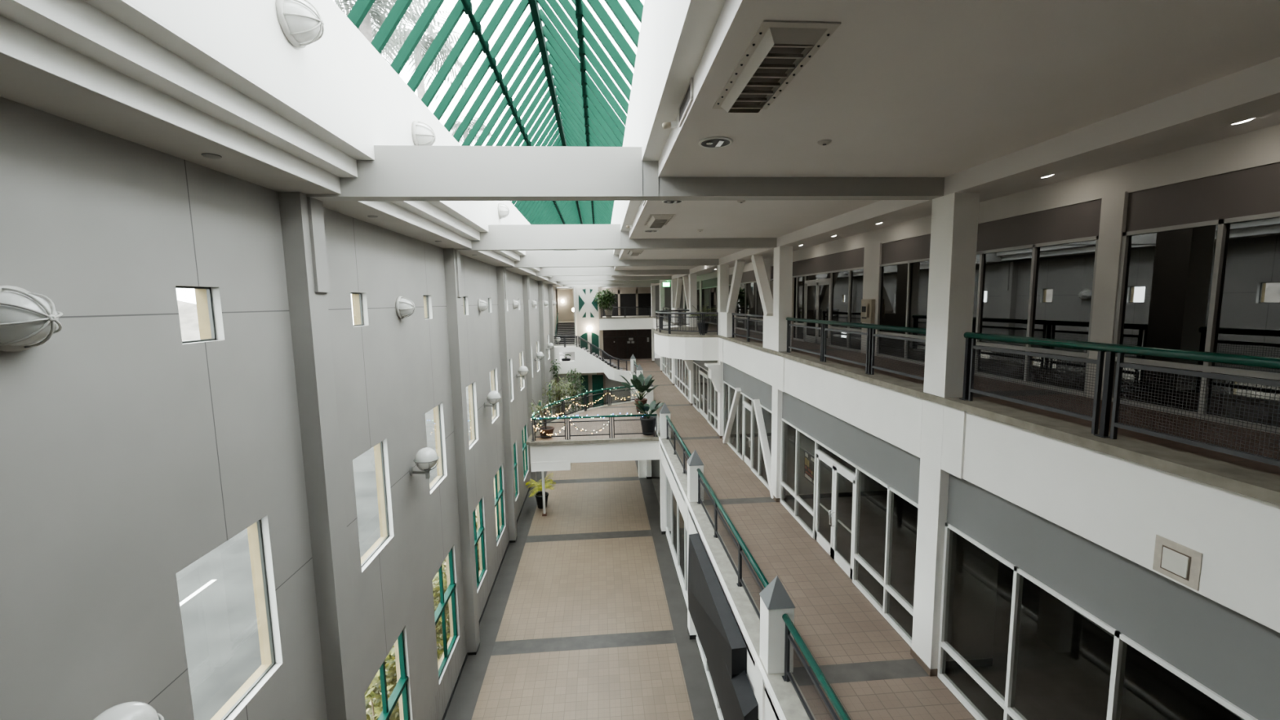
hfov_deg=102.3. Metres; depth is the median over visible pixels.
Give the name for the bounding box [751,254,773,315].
beam
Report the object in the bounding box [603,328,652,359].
storefront
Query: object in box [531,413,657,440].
railing
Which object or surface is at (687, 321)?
wall
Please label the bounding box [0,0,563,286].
trim
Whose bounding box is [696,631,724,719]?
shopfront
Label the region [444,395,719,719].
floor
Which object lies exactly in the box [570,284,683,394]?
wall
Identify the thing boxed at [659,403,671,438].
newel post
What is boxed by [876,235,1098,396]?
window
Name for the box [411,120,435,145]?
wall light
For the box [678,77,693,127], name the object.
ceiling vent
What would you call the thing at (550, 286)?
pillar
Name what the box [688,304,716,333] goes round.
potted palm
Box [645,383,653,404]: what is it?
newel post
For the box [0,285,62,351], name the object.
wall light
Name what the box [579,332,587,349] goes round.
window
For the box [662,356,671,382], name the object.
shopfront
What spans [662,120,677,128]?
camera
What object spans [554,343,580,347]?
floor
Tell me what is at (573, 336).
railing
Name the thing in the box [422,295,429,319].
window
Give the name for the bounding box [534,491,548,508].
pot
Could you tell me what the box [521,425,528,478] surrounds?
window
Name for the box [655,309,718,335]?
railing
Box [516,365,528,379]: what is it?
globe light
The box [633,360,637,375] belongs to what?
railing
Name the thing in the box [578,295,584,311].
window
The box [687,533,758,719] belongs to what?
awning
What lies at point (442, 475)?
window
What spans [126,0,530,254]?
wall
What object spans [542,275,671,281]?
beam
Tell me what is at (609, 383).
wall
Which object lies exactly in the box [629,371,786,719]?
trim
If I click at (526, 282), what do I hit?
pillar
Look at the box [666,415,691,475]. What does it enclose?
railing
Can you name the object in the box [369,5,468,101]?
palm tree
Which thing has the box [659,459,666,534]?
column
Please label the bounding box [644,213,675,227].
louvres
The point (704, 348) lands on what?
beam
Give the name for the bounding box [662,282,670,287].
exit sign
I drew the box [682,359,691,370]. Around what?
column
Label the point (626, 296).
wall
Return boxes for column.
[541,471,546,515]
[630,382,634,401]
[638,460,646,477]
[646,459,651,479]
[650,285,655,361]
[659,283,664,371]
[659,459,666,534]
[671,279,677,385]
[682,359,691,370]
[683,285,684,318]
[687,532,696,639]
[688,273,697,405]
[699,280,702,321]
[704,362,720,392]
[716,264,728,438]
[763,266,771,315]
[770,246,792,502]
[861,243,882,355]
[910,192,979,676]
[1085,191,1128,399]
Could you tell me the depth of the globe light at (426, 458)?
11.66 m
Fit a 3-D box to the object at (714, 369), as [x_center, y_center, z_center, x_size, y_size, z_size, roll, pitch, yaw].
[3.336,0.810,23.715,0.620,1.280,0.620,-1,7,-4]
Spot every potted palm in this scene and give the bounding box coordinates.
[525,472,555,508]
[561,352,572,360]
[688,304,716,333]
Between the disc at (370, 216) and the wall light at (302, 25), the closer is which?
the wall light at (302, 25)
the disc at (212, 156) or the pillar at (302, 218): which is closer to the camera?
the disc at (212, 156)
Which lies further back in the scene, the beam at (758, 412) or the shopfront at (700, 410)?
the shopfront at (700, 410)
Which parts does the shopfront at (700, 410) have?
door, door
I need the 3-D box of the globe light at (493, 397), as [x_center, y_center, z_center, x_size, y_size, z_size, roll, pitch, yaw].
[-5.524,1.511,19.347,0.636,0.715,0.552,-1,7,-4]
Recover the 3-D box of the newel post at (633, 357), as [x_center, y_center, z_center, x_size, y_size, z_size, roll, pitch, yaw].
[-0.624,0.251,46.672,0.480,1.645,0.480,-1,7,-4]
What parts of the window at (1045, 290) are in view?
pane, pane, pane, pane, pane, pane, pane, pane, pane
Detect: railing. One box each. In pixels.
[531,385,642,439]
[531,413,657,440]
[553,335,577,346]
[577,336,630,370]
[600,306,651,317]
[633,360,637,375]
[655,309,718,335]
[662,306,671,319]
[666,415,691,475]
[676,308,686,323]
[697,468,768,619]
[731,312,763,342]
[782,613,851,719]
[786,317,926,380]
[959,332,1279,466]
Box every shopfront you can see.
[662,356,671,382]
[665,473,687,607]
[674,358,688,400]
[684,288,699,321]
[692,361,717,432]
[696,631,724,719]
[701,286,717,324]
[722,380,771,490]
[728,280,763,333]
[770,266,863,352]
[780,417,918,647]
[937,522,1257,719]
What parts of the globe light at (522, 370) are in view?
globe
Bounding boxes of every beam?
[306,145,944,200]
[454,224,777,251]
[503,249,719,267]
[528,266,689,276]
[529,440,658,471]
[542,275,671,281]
[551,280,659,284]
[555,283,651,287]
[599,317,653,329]
[651,56,1279,285]
[653,333,718,360]
[675,277,682,308]
[682,275,688,309]
[722,387,741,443]
[726,259,744,313]
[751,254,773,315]
[752,399,773,498]
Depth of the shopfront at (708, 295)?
35.26 m
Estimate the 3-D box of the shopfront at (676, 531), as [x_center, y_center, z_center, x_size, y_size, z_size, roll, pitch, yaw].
[1.514,6.806,20.492,0.110,3.500,7.100,-1,7,-4]
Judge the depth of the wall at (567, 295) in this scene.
56.18 m
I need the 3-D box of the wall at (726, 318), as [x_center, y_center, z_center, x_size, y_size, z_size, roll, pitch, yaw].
[3.845,-1.567,22.584,0.377,1.058,1.200,-1,7,-4]
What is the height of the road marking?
0.007 m
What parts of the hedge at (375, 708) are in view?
stem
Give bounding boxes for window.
[175,285,216,343]
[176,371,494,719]
[220,519,275,719]
[351,292,364,326]
[360,441,389,566]
[377,629,409,719]
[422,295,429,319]
[430,404,444,490]
[434,547,457,678]
[462,296,466,315]
[469,383,475,446]
[472,498,485,590]
[492,368,497,421]
[494,466,504,542]
[509,359,511,399]
[513,443,517,497]
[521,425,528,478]
[548,385,551,416]
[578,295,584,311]
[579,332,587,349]
[591,297,597,311]
[591,332,599,355]
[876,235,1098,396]
[1111,211,1279,435]
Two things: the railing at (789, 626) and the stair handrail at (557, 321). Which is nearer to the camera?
the railing at (789, 626)
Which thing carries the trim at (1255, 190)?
attached to the wall at (1261, 147)
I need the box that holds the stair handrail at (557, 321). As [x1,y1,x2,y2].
[555,312,559,343]
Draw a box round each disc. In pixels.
[201,153,222,159]
[367,215,377,217]
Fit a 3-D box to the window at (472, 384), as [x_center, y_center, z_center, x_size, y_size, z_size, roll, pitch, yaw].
[-5.799,1.867,17.442,0.036,2.090,1.470,-1,7,-4]
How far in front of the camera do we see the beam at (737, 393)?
21.57 m
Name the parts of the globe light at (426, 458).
wall plate, globe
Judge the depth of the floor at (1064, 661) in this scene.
10.16 m
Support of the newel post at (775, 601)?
on the floor at (1064, 661)
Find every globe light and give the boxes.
[93,701,164,719]
[409,447,439,479]
[484,391,501,409]
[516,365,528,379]
[534,351,544,362]
[546,342,554,351]
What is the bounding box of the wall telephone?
[860,298,875,323]
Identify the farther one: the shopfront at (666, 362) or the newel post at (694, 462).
the shopfront at (666, 362)
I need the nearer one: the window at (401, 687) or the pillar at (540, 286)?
the window at (401, 687)
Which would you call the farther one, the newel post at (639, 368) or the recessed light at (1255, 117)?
the newel post at (639, 368)
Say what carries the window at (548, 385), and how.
in the wall at (131, 452)
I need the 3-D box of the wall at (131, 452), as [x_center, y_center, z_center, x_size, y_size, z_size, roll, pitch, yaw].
[-6.552,1.727,26.931,0.270,12.500,56.400,-1,7,-4]
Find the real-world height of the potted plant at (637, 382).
2.176 m
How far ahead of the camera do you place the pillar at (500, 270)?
22.96 m
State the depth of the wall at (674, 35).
5.50 m
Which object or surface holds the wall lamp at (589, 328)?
attached to the wall at (582, 322)
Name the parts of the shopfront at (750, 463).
door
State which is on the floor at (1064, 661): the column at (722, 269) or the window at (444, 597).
the column at (722, 269)
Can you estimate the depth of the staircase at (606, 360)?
46.95 m
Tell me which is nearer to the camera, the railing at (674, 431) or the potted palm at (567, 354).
the railing at (674, 431)
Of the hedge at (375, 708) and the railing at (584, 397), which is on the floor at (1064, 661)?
the railing at (584, 397)
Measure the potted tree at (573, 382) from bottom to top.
5.936 m
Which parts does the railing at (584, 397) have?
panel frame, panel frame, wire panel, panel frame, wire panel, handrail, panel frame, wire panel, wire panel, panel frame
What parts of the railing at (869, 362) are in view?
post, wire panel, panel frame, post, wire panel, panel frame, handrail, post, panel frame, wire panel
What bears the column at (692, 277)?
on the floor at (1064, 661)
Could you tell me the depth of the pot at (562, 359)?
49.16 m
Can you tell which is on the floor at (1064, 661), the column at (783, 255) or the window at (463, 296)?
the column at (783, 255)
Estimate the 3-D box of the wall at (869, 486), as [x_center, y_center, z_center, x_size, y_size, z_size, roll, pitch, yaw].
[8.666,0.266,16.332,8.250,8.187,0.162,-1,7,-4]
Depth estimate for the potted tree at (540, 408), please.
24.40 m
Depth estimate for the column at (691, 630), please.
16.68 m
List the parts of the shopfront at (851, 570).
door, handle, door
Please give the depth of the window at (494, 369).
21.87 m
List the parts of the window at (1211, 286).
pane, pane, pane, pane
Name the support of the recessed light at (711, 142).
in the ceiling
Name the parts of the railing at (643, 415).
post, panel frame, wire panel, post, wire panel, panel frame, handrail, post, panel frame, wire panel, post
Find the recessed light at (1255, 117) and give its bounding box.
[1231,117,1255,124]
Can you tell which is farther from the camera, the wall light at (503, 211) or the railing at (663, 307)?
the railing at (663, 307)
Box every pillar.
[278,191,363,719]
[443,248,479,655]
[496,266,517,542]
[522,275,537,483]
[537,280,547,422]
[547,284,556,419]
[598,287,603,357]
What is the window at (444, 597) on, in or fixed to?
in the wall at (131, 452)
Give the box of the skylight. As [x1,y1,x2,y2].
[346,0,643,287]
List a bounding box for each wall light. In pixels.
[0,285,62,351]
[275,0,324,48]
[395,296,415,318]
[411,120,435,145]
[477,298,488,311]
[497,203,509,218]
[512,299,519,309]
[532,299,537,307]
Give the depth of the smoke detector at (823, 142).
6.02 m
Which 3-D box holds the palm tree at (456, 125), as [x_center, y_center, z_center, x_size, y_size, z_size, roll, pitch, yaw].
[-12.615,-5.485,39.250,3.584,24.751,3.909,-1,7,-4]
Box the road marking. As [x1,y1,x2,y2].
[179,579,216,606]
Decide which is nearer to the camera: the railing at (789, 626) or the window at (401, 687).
the railing at (789, 626)
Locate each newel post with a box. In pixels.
[630,354,635,372]
[635,364,642,377]
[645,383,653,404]
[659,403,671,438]
[686,449,703,502]
[759,575,795,674]
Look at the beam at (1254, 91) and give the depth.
5.61 m
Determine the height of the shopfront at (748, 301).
2.472 m
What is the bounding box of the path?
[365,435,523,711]
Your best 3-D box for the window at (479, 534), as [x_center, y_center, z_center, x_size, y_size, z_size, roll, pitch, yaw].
[-5.721,6.474,17.968,0.156,2.875,1.990,-1,7,-4]
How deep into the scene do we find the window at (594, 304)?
52.87 m
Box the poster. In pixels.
[804,449,814,484]
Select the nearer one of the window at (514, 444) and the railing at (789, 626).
the railing at (789, 626)
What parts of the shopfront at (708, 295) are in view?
pane, pane, pane, pane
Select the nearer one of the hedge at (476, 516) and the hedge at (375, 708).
the hedge at (375, 708)
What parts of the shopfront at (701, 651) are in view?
pane, pane, pane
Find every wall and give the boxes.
[0,96,558,719]
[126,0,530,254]
[554,346,630,382]
[555,286,577,360]
[555,374,631,413]
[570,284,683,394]
[574,286,599,354]
[601,287,651,315]
[610,0,725,254]
[651,458,659,477]
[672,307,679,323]
[682,124,1279,284]
[686,311,688,326]
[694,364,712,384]
[720,311,735,337]
[725,383,771,437]
[763,315,773,350]
[769,278,794,339]
[783,422,896,499]
[945,530,998,669]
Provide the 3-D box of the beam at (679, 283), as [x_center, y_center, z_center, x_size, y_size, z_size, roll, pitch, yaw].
[2.724,-4.698,36.320,0.300,2.280,1.773,-1,7,-4]
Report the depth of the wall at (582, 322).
52.94 m
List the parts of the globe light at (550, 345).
globe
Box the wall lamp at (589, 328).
[586,325,592,331]
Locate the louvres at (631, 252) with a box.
[627,249,644,255]
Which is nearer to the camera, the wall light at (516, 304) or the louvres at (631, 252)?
the louvres at (631, 252)
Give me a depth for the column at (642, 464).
31.98 m
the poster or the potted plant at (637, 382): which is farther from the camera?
the potted plant at (637, 382)
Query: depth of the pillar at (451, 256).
15.42 m
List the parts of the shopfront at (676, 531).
pane, pane, pane, pane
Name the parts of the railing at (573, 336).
handrail, wire panel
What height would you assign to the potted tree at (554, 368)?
6.338 m
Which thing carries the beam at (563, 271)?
attached to the ceiling
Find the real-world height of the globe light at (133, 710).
0.715 m
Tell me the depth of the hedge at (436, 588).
16.22 m
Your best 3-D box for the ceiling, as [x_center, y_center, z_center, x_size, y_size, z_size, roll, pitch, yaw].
[5.098,-5.421,29.471,13.073,0.250,61.200,-1,7,-4]
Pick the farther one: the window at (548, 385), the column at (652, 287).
the column at (652, 287)
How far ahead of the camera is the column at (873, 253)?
14.21 m
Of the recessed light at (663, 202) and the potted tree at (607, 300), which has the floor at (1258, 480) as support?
the potted tree at (607, 300)
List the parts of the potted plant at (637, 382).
stem, pot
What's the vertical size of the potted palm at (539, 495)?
1.752 m
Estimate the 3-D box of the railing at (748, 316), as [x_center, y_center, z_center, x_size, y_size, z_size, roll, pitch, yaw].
[4.116,-1.213,19.521,0.120,1.048,4.720,-1,7,-4]
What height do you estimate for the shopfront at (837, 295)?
2.472 m
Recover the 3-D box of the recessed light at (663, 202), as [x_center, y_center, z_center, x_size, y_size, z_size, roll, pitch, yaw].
[0.602,-2.925,9.530,0.400,0.035,0.400,-1,7,-4]
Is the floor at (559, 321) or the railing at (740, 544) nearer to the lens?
the railing at (740, 544)
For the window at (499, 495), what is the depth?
22.06 m
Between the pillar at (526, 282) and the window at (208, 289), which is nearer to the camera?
the window at (208, 289)
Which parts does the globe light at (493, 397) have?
globe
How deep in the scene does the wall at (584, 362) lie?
46.35 m
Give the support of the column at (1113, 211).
on the floor at (1258, 480)
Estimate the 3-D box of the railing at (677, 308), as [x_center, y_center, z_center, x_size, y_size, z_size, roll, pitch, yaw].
[2.891,-2.957,34.974,0.120,1.048,6.520,-1,7,-4]
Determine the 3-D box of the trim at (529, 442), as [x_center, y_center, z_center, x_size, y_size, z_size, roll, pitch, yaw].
[-2.500,3.252,28.357,6.207,0.130,9.287,-1,7,-4]
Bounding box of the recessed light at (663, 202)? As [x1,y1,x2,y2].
[662,200,683,204]
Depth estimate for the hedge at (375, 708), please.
12.12 m
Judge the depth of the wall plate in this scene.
4.90 m
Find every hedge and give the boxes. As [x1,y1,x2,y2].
[364,644,399,719]
[432,558,450,659]
[475,515,479,571]
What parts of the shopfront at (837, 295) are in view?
pane, pane, pane, door, pane, pane, door, pane, pane, pane, pane, pane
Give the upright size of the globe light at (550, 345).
0.715 m
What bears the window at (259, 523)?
in the wall at (131, 452)
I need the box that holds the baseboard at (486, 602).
[441,482,531,719]
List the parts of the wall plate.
panel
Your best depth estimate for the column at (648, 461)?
31.74 m
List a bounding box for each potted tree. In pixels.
[528,399,554,438]
[542,376,577,417]
[549,359,560,417]
[563,367,586,413]
[594,288,617,317]
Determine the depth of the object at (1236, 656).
5.83 m
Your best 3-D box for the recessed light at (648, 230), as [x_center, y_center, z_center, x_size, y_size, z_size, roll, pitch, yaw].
[0.286,-3.375,13.512,0.400,0.035,0.400,-1,7,-4]
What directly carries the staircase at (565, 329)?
on the floor at (568, 344)
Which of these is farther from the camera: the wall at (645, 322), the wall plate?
the wall at (645, 322)
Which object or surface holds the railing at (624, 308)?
on the floor at (1258, 480)
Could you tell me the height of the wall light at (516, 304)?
0.490 m
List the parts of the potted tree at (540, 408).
pot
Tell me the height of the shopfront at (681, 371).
2.695 m
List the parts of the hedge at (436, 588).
stem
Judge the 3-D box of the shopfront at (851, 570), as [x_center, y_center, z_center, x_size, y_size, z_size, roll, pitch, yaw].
[4.694,3.526,12.581,0.177,2.695,7.080,-1,7,-4]
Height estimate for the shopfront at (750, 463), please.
2.695 m
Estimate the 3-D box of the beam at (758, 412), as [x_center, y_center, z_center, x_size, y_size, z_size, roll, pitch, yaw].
[4.225,2.935,17.384,0.200,2.902,2.215,-1,7,-4]
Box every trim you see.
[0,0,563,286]
[525,400,658,444]
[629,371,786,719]
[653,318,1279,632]
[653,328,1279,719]
[681,161,1279,291]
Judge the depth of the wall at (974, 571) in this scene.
8.74 m
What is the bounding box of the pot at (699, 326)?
[697,322,708,333]
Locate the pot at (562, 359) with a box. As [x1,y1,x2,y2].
[561,358,570,360]
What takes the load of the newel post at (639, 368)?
on the floor at (1064, 661)
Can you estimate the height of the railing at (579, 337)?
3.246 m
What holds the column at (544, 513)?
on the floor at (584, 617)
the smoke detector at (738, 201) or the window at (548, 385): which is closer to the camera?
the smoke detector at (738, 201)
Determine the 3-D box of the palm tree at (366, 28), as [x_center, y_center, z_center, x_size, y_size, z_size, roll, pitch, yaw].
[-8.854,-1.721,17.929,4.802,21.987,5.873,-4,7,-25]
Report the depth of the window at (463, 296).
17.31 m
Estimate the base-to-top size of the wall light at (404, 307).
0.490 m
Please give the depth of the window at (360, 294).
9.75 m
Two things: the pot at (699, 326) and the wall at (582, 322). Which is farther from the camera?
the wall at (582, 322)
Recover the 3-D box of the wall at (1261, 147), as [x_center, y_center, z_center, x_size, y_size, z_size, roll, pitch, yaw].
[5.574,-4.711,26.055,0.180,0.422,54.200,-1,7,-4]
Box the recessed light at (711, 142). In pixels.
[697,136,733,148]
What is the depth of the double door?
50.32 m
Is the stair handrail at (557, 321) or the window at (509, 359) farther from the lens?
the stair handrail at (557, 321)
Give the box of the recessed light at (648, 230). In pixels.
[643,229,658,232]
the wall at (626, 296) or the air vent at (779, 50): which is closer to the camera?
the air vent at (779, 50)
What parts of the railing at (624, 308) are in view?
wire panel, panel frame, handrail, panel frame, wire panel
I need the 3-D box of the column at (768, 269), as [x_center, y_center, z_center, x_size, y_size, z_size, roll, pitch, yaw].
[5.807,-2.668,23.226,0.190,3.042,0.900,-1,7,-4]
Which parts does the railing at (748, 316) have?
post, panel frame, wire panel, handrail, post, panel frame, wire panel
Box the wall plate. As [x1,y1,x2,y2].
[1152,534,1202,591]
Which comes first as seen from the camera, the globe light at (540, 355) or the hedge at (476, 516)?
the hedge at (476, 516)
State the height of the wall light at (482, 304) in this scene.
0.490 m
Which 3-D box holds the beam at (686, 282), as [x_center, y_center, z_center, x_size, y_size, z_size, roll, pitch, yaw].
[3.010,-4.291,32.714,0.300,2.287,1.867,-1,7,-4]
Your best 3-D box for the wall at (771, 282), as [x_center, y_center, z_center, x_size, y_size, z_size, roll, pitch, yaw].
[5.866,-2.136,21.423,0.025,2.392,2.800,-1,7,-4]
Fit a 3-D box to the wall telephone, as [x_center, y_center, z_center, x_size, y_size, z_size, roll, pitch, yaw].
[6.320,-1.365,14.379,0.199,0.660,0.560,-1,7,-4]
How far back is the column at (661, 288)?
45.72 m
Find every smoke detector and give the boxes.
[737,200,745,203]
[817,139,831,145]
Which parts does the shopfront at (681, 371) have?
pane, pane, pane, pane, pane, pane, pane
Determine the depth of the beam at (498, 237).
15.11 m
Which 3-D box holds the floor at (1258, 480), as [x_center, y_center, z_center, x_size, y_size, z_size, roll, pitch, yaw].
[4.673,-1.751,29.851,14.050,0.254,61.200,-1,7,-4]
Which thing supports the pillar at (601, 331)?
on the floor at (1064, 661)
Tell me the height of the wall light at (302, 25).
0.490 m
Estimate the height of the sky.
16.985 m
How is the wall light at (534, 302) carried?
attached to the wall at (131, 452)
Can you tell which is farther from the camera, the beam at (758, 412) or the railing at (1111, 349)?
the beam at (758, 412)
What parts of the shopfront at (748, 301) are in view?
pane, pane, pane, pane, pane, pane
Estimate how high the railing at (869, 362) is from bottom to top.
1.048 m
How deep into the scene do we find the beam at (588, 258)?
22.66 m
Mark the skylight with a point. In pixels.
(584, 117)
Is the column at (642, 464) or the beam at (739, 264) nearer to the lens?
the beam at (739, 264)
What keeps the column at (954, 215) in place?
on the floor at (1064, 661)
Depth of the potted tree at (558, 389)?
36.28 m
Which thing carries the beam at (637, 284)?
attached to the ceiling
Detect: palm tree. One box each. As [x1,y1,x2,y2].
[332,0,444,78]
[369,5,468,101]
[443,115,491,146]
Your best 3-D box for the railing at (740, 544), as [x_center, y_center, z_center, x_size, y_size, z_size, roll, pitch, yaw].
[2.128,4.351,12.738,0.120,1.105,7.130,-1,7,-4]
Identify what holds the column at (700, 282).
on the floor at (1258, 480)
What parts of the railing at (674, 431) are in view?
panel frame, wire panel, panel frame, handrail, wire panel, panel frame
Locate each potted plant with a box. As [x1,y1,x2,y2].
[618,373,658,413]
[634,400,664,435]
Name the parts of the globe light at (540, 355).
globe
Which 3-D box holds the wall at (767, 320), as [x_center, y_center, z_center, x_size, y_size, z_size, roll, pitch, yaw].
[4.335,-0.870,16.403,0.377,1.058,1.480,-1,7,-4]
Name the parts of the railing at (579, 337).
panel frame, panel frame, panel frame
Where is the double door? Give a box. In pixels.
[579,374,605,410]
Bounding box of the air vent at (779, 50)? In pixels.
[712,20,840,112]
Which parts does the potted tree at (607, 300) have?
pot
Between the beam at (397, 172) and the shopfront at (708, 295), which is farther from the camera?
the shopfront at (708, 295)
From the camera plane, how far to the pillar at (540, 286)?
37.85 m
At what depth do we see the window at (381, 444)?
10.57 m
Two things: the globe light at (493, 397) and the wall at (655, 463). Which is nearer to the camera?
the globe light at (493, 397)
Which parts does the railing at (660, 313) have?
panel frame, panel frame, wire panel, panel frame, wire panel, panel frame, wire panel, wire panel, handrail, post, panel frame, wire panel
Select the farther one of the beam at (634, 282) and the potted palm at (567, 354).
the potted palm at (567, 354)
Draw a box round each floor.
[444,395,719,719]
[535,358,1241,719]
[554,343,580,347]
[556,320,574,324]
[599,314,1279,505]
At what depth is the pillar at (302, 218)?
7.68 m
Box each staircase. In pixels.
[556,322,574,344]
[582,347,622,370]
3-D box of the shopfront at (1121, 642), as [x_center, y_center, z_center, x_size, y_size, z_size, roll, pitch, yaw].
[5.375,4.469,4.221,0.110,2.695,8.720,-1,7,-4]
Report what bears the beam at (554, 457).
on the column at (544, 513)
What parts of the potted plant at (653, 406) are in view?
pot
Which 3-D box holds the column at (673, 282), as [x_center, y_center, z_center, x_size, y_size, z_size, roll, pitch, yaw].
[2.603,-2.047,38.709,0.412,7.908,0.552,-1,7,-4]
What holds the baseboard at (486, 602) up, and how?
attached to the wall at (131, 452)
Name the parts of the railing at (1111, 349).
post, wire panel, panel frame, post, handrail, panel frame, wire panel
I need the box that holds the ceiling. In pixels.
[611,0,1279,284]
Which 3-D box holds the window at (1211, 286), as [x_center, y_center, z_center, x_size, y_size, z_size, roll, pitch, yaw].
[7.311,-0.208,3.973,0.110,2.472,7.270,-1,7,-4]
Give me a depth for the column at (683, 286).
45.89 m
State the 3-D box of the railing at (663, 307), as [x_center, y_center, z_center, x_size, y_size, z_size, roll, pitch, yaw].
[2.314,-3.779,42.255,0.120,1.048,6.820,-1,7,-4]

